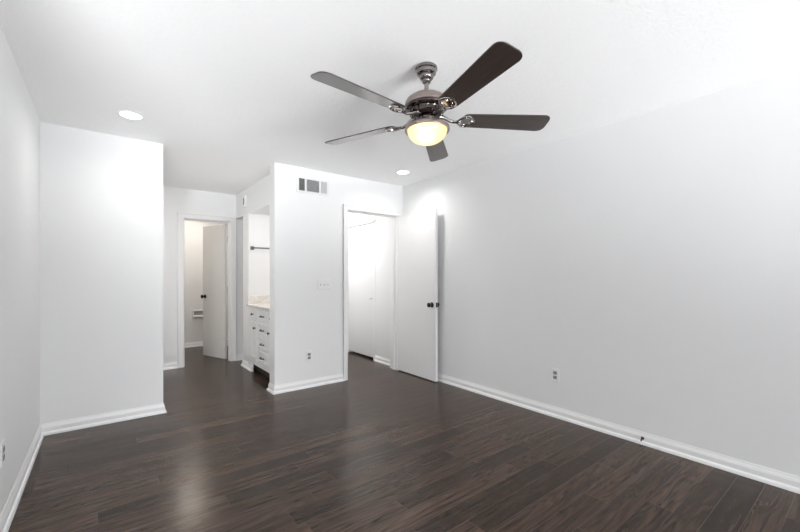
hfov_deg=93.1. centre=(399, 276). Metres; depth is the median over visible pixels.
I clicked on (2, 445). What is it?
wall outlet
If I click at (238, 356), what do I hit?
baseboard
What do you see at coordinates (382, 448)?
floor
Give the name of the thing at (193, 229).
wall
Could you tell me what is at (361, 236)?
door
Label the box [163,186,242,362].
wall
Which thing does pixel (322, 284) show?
light switch
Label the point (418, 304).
door
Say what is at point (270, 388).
baseboard
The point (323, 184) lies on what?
grille
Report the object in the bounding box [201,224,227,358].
door
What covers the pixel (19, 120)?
wall
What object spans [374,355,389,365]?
baseboard
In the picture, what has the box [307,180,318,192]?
grille
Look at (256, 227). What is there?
wall
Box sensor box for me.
[242,195,246,207]
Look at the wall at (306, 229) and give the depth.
4.24 m
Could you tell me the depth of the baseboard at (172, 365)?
5.07 m
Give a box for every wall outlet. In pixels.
[0,439,4,467]
[306,350,311,361]
[551,368,558,382]
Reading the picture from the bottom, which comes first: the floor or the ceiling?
the floor
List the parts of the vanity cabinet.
drawer, door, drawer, drawer, drawer, drawer, door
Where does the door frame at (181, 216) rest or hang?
attached to the wall at (175, 200)
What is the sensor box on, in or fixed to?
attached to the wall at (258, 194)
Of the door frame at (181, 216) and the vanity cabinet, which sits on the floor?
the vanity cabinet
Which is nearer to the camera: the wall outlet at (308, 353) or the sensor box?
the wall outlet at (308, 353)
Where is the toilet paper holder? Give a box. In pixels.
[192,310,202,319]
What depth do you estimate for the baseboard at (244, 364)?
5.11 m
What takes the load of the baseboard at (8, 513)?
attached to the wall at (19, 120)
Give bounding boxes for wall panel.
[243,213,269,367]
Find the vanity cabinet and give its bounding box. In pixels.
[248,306,269,377]
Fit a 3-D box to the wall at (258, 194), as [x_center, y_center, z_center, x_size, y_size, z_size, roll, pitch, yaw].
[-1.639,-1.032,5.078,0.590,0.350,1.780,0,0,-38]
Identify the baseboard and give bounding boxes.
[0,424,43,531]
[41,403,166,435]
[163,362,177,369]
[185,341,202,347]
[236,354,242,360]
[241,359,251,371]
[267,382,274,393]
[273,373,343,394]
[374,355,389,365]
[438,373,799,493]
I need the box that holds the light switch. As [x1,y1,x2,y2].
[317,279,330,289]
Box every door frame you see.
[177,212,235,367]
[343,204,400,380]
[348,219,374,359]
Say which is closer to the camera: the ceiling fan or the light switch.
the ceiling fan
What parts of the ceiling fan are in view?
blade, blade, lamp shade, blade, blade, blade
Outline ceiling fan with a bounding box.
[310,41,549,161]
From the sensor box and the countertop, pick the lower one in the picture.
the countertop
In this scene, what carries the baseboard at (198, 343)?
attached to the wall at (193, 229)
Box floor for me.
[8,346,799,531]
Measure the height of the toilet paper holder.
0.170 m
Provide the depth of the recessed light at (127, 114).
2.82 m
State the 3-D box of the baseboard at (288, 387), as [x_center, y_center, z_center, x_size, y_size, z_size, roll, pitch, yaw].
[-1.002,1.189,4.233,0.843,0.088,0.025,0,0,-38]
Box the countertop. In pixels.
[246,295,269,309]
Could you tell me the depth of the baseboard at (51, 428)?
3.16 m
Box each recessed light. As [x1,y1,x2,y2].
[117,110,144,119]
[396,170,409,173]
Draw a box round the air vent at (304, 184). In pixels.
[296,175,328,195]
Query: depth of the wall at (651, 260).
2.77 m
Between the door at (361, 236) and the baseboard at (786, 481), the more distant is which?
the door at (361, 236)
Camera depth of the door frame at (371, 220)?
5.59 m
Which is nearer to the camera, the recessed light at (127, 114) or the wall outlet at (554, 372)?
the recessed light at (127, 114)
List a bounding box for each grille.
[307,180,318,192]
[321,182,326,193]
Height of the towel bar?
0.048 m
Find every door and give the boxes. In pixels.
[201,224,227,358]
[349,223,372,356]
[398,209,438,381]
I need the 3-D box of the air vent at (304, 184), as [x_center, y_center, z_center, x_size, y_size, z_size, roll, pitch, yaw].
[-0.976,-1.023,4.263,0.397,0.182,0.010,0,0,-38]
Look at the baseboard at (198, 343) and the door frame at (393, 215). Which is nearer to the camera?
the door frame at (393, 215)
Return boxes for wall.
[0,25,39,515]
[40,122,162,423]
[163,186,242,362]
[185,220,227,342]
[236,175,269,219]
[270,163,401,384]
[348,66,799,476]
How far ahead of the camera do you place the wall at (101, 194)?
3.16 m
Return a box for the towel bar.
[250,246,269,249]
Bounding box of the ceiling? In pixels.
[0,0,799,194]

